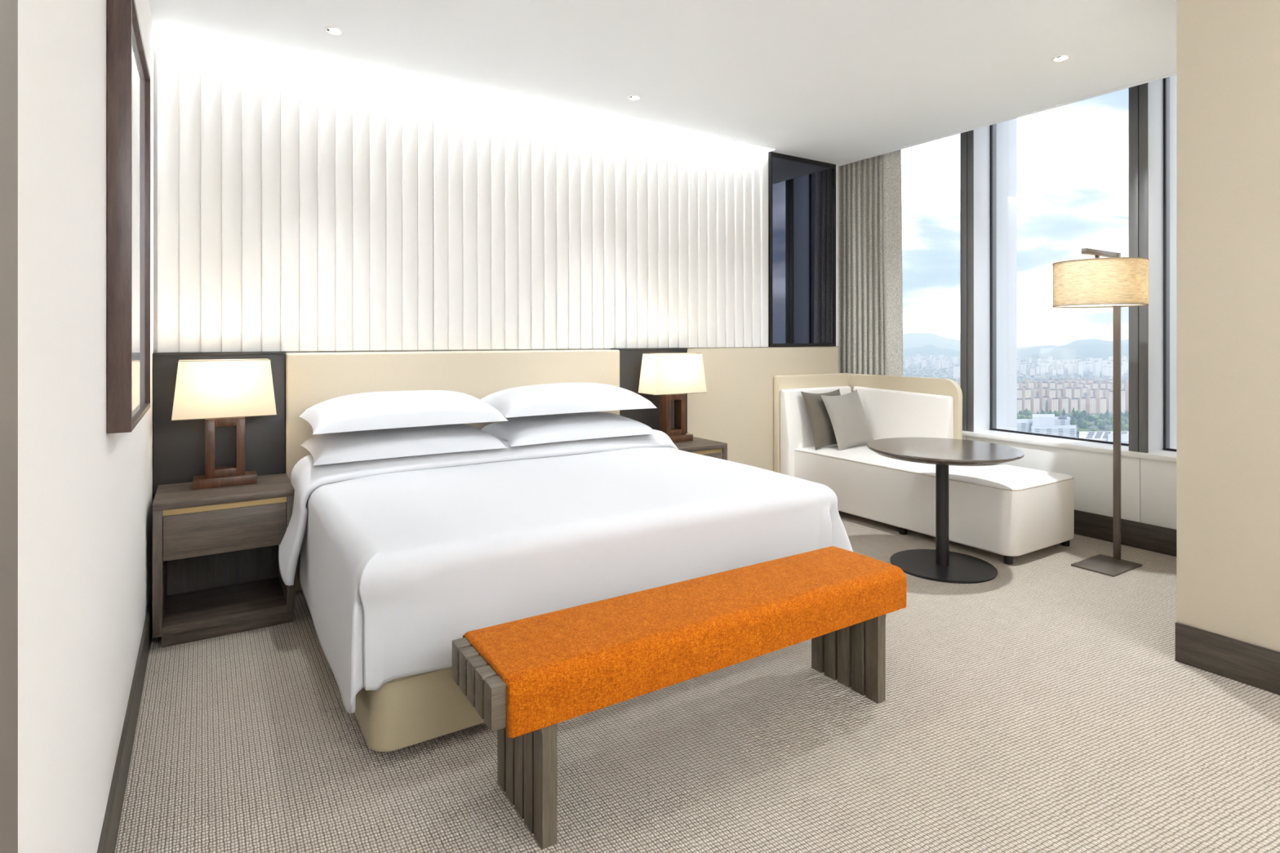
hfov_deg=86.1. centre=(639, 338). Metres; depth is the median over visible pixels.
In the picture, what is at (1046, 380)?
apartment block
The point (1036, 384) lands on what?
apartment block
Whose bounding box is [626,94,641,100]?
recessed light
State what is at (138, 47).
print
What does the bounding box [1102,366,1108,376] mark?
residential tower
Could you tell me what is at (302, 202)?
wall
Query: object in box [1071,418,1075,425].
conifer tree
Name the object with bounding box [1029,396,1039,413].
apartment block
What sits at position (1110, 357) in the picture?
residential tower
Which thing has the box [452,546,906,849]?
bench
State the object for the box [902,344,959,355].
ridge
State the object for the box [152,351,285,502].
panel
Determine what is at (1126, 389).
apartment block
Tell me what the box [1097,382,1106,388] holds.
apartment block
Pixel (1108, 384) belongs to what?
apartment block
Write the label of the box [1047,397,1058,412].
apartment block
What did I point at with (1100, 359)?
residential tower
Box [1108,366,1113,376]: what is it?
residential tower
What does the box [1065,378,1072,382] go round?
apartment block
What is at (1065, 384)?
apartment block
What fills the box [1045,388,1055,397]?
apartment block
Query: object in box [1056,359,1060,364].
residential tower
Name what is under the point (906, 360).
residential tower
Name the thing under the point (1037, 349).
hill
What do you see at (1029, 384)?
apartment block
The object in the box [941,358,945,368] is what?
residential tower
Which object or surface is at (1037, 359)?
residential tower
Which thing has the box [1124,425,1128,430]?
leafy tree
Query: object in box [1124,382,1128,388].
apartment block
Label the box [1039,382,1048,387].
apartment block
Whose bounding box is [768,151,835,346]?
wall mirror
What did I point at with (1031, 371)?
residential tower
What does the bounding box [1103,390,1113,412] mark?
apartment block
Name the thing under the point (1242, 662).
baseboard
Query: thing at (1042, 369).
residential tower
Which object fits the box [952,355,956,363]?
residential tower
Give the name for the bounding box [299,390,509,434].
bed pillow
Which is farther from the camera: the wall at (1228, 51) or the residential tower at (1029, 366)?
the residential tower at (1029, 366)
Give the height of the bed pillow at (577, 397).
0.234 m
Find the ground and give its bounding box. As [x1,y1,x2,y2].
[904,346,1128,437]
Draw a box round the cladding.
[687,346,838,471]
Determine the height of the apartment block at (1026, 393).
46.318 m
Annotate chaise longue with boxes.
[773,373,1074,564]
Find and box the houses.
[902,355,1128,381]
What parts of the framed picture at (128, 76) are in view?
frame rail, frame rail, frame rail, frame rail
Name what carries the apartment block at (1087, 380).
on the ground
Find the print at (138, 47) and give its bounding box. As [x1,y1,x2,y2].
[132,25,144,417]
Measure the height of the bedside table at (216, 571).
0.602 m
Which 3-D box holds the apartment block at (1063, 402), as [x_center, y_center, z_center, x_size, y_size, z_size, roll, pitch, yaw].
[1129.547,178.142,1830.919,23.100,43.717,14.200,0,0,-15]
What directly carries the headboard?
attached to the wall at (302, 202)
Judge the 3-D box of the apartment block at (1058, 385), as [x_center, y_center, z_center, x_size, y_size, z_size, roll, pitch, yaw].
[1468.505,178.358,2407.894,25.100,43.284,14.200,0,0,-15]
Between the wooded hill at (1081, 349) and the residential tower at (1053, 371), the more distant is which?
the wooded hill at (1081, 349)
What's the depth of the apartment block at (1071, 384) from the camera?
2408.07 m
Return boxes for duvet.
[278,429,853,713]
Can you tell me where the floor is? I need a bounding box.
[115,511,1279,852]
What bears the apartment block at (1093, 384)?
on the ground
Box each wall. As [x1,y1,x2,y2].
[17,0,153,852]
[153,24,836,353]
[1176,0,1279,652]
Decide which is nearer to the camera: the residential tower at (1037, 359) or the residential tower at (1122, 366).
the residential tower at (1122, 366)
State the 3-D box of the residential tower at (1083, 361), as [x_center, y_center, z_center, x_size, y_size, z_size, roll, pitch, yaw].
[2460.581,159.004,3798.986,22.200,81.992,17.544,0,0,-24]
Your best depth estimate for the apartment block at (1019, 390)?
2112.18 m
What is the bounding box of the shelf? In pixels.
[162,577,287,636]
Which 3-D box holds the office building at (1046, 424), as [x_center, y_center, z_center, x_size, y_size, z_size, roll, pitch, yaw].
[845.365,179.500,1416.195,207.843,41.000,131.628,0,0,-33]
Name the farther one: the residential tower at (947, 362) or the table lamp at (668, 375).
the residential tower at (947, 362)
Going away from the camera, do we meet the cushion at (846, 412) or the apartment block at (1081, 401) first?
the cushion at (846, 412)
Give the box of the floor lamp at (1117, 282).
[1052,248,1148,577]
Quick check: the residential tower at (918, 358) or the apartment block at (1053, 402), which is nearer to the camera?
the apartment block at (1053, 402)
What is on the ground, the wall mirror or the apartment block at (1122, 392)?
the apartment block at (1122, 392)
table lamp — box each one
[171,358,276,489]
[637,352,706,442]
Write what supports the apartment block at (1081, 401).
on the ground
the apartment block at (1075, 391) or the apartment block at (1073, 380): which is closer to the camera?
the apartment block at (1075, 391)
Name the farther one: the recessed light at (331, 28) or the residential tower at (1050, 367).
the residential tower at (1050, 367)
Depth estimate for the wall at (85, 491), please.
1.22 m
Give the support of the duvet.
on the bed
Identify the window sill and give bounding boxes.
[990,428,1128,446]
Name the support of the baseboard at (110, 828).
attached to the wall at (85, 491)
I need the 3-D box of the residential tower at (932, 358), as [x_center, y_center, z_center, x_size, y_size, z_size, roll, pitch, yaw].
[2094.864,165.218,4899.179,20.148,69.564,21.309,0,0,-23]
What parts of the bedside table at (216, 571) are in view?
panel, drawer, panel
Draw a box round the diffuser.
[1066,304,1135,306]
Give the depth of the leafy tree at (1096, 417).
1665.99 m
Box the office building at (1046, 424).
[1017,413,1076,437]
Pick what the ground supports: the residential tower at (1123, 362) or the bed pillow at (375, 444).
the residential tower at (1123, 362)
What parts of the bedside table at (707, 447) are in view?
drawer, panel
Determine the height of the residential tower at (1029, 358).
59.161 m
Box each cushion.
[462,546,906,737]
[800,389,840,450]
[820,389,873,450]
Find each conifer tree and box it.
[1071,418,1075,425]
[1079,420,1083,428]
[1098,421,1102,429]
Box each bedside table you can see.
[152,473,295,648]
[673,436,727,460]
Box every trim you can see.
[0,0,17,852]
[835,164,838,346]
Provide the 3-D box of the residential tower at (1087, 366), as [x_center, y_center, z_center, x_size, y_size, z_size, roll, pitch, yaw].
[2363.273,165.372,3618.848,25.391,69.256,19.029,0,0,-27]
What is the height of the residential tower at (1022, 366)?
66.363 m
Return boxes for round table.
[866,437,1024,583]
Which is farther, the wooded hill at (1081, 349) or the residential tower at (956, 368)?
the wooded hill at (1081, 349)
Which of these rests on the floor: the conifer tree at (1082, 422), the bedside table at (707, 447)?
the bedside table at (707, 447)
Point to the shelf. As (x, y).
(193, 610)
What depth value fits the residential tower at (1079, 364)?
3582.43 m
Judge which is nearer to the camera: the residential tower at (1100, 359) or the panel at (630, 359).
the panel at (630, 359)
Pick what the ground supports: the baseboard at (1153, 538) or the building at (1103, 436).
the building at (1103, 436)
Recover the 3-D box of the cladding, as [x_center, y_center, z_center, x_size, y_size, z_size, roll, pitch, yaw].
[0.971,0.674,5.311,1.624,1.211,0.025,0,0,-33]
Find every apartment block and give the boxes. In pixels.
[1017,388,1022,398]
[1017,398,1022,413]
[1018,382,1026,388]
[1020,397,1031,412]
[1022,387,1031,398]
[1026,381,1034,388]
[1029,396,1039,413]
[1031,387,1038,396]
[1034,382,1039,387]
[1038,386,1048,396]
[1038,395,1048,412]
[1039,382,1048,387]
[1045,378,1053,382]
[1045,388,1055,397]
[1047,381,1055,389]
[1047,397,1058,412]
[1054,388,1062,398]
[1055,382,1062,388]
[1057,396,1068,413]
[1060,381,1068,386]
[1062,386,1071,397]
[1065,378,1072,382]
[1067,381,1076,387]
[1068,397,1077,413]
[1071,386,1079,398]
[1072,378,1078,382]
[1075,382,1083,387]
[1075,396,1085,411]
[1078,378,1085,383]
[1078,386,1087,397]
[1082,382,1090,388]
[1085,378,1093,383]
[1085,395,1096,413]
[1086,388,1094,396]
[1089,382,1098,389]
[1094,387,1106,397]
[1096,396,1106,413]
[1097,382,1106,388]
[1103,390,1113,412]
[1104,382,1113,389]
[1105,378,1113,382]
[1120,382,1125,388]
[1120,389,1125,413]
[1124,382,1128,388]
[1124,388,1128,411]
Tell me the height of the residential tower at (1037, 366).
56.506 m
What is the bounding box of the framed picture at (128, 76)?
[106,0,150,433]
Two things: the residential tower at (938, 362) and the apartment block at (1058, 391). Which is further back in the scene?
the residential tower at (938, 362)
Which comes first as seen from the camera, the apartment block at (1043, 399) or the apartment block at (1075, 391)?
the apartment block at (1043, 399)
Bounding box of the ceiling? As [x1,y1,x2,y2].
[148,0,1176,166]
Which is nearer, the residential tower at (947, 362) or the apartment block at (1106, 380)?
the apartment block at (1106, 380)
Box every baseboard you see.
[97,585,152,852]
[1074,509,1176,556]
[1175,622,1279,695]
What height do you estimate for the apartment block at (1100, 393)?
63.929 m
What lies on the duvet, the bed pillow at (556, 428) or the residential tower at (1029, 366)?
the bed pillow at (556, 428)
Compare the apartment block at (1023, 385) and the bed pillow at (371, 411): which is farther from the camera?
the apartment block at (1023, 385)
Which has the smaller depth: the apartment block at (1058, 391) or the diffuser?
the diffuser
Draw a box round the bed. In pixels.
[354,666,484,751]
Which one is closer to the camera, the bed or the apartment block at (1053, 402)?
the bed
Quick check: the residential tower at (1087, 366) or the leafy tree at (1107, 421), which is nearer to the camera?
the leafy tree at (1107, 421)
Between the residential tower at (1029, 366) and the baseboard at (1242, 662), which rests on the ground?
the residential tower at (1029, 366)
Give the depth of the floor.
2.14 m
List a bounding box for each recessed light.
[323,26,344,35]
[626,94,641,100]
[1050,53,1071,62]
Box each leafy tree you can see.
[1056,411,1061,416]
[1093,415,1099,419]
[1105,419,1111,424]
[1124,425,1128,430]
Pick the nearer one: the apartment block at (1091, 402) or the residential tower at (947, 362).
the apartment block at (1091, 402)
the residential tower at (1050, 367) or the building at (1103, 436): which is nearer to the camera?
the building at (1103, 436)
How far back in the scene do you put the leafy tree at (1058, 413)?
1748.07 m
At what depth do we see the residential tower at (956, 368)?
3289.03 m
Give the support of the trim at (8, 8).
attached to the wall at (85, 491)
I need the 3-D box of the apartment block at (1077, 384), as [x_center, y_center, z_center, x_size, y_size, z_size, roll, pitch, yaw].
[1536.291,177.955,2400.024,25.100,44.090,14.200,0,0,-13]
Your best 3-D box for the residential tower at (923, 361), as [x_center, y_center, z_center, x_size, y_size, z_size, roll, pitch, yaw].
[1888.646,168.566,4556.545,29.431,62.868,23.853,0,0,26]
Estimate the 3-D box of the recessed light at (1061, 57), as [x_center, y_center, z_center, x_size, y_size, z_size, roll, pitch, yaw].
[2.176,-1.448,3.545,0.090,0.004,0.090,0,0,-33]
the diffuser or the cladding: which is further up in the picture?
the diffuser
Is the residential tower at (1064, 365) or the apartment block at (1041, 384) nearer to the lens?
the apartment block at (1041, 384)
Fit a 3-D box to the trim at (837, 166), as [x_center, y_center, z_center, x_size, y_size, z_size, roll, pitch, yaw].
[1.641,-0.692,5.738,0.036,1.516,0.025,0,0,-33]
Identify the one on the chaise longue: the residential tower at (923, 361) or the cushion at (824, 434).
the cushion at (824, 434)
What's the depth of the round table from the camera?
3.82 m
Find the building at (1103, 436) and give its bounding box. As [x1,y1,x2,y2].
[1079,431,1128,443]
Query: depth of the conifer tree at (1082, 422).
1516.90 m
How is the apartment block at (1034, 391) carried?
on the ground
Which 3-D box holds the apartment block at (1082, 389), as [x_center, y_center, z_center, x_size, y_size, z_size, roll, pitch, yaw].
[1397.382,175.794,2163.818,25.100,48.412,14.200,0,0,-16]
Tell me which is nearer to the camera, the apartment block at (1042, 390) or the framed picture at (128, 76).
the framed picture at (128, 76)
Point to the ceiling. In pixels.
(840, 82)
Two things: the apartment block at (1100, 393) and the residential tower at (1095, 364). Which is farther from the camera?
the residential tower at (1095, 364)
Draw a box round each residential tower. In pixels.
[904,358,909,368]
[916,356,920,362]
[921,359,926,368]
[930,356,935,364]
[935,358,941,369]
[938,353,943,359]
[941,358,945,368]
[945,360,949,368]
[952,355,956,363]
[953,365,959,377]
[1017,358,1019,370]
[1019,363,1026,374]
[1027,356,1031,364]
[1027,364,1034,373]
[1028,367,1035,377]
[1034,364,1040,373]
[1035,357,1041,362]
[1039,366,1045,375]
[1044,362,1048,373]
[1048,355,1052,363]
[1048,365,1053,373]
[1050,368,1056,376]
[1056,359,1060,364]
[1056,368,1063,374]
[1062,363,1067,373]
[1067,362,1074,375]
[1075,360,1083,376]
[1081,360,1085,372]
[1084,363,1091,375]
[1093,360,1099,375]
[1097,357,1102,370]
[1101,359,1106,373]
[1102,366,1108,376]
[1108,355,1113,362]
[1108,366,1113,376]
[1120,360,1127,372]
[1120,364,1124,376]
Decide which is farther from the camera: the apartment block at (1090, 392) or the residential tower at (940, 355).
the residential tower at (940, 355)
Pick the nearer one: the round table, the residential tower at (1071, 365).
the round table
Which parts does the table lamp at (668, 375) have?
rail, lamp shade, rail, rail, rail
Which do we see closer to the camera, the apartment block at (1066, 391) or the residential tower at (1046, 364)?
the apartment block at (1066, 391)
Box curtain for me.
[836,149,902,376]
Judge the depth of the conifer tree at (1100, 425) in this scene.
1503.99 m
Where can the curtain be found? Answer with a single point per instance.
(870, 291)
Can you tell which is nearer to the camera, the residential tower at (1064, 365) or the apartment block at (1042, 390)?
the apartment block at (1042, 390)
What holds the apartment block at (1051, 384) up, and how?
on the ground
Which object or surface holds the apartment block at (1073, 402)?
on the ground
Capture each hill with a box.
[1017,345,1057,353]
[1029,338,1128,361]
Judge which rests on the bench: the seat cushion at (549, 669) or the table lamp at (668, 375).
the seat cushion at (549, 669)
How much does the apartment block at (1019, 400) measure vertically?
40.780 m
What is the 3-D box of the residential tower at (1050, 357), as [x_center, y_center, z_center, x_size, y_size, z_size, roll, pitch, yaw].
[3344.283,173.187,5590.842,23.943,53.626,22.786,0,0,-28]
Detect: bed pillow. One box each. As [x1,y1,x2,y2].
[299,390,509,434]
[300,423,507,465]
[480,382,657,417]
[480,412,656,446]
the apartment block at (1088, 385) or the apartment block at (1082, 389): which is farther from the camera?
the apartment block at (1088, 385)
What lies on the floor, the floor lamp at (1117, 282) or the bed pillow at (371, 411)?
the floor lamp at (1117, 282)
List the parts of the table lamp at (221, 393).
rail, lamp shade, rail, rail, rail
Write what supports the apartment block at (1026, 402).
on the ground
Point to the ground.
(1108, 427)
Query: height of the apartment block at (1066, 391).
48.918 m
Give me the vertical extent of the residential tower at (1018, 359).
79.478 m
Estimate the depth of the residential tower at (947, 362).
4527.51 m
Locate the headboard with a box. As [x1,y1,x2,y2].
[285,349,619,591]
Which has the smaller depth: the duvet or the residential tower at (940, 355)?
the duvet
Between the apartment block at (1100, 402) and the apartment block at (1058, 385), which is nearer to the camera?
the apartment block at (1100, 402)
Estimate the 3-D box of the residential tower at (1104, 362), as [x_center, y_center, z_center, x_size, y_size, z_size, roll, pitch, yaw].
[2525.933,156.776,3731.910,22.299,86.449,18.961,0,0,18]
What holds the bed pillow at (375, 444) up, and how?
on the duvet
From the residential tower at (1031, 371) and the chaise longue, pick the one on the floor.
the chaise longue
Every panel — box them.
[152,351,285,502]
[610,347,687,433]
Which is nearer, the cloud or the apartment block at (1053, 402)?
the apartment block at (1053, 402)
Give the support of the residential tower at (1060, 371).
on the ground
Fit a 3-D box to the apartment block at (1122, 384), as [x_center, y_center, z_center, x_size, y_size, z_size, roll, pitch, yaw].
[1714.431,177.640,2437.876,25.100,44.719,14.200,0,0,-15]
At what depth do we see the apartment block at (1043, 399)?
1846.78 m
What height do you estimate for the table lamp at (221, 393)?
0.580 m

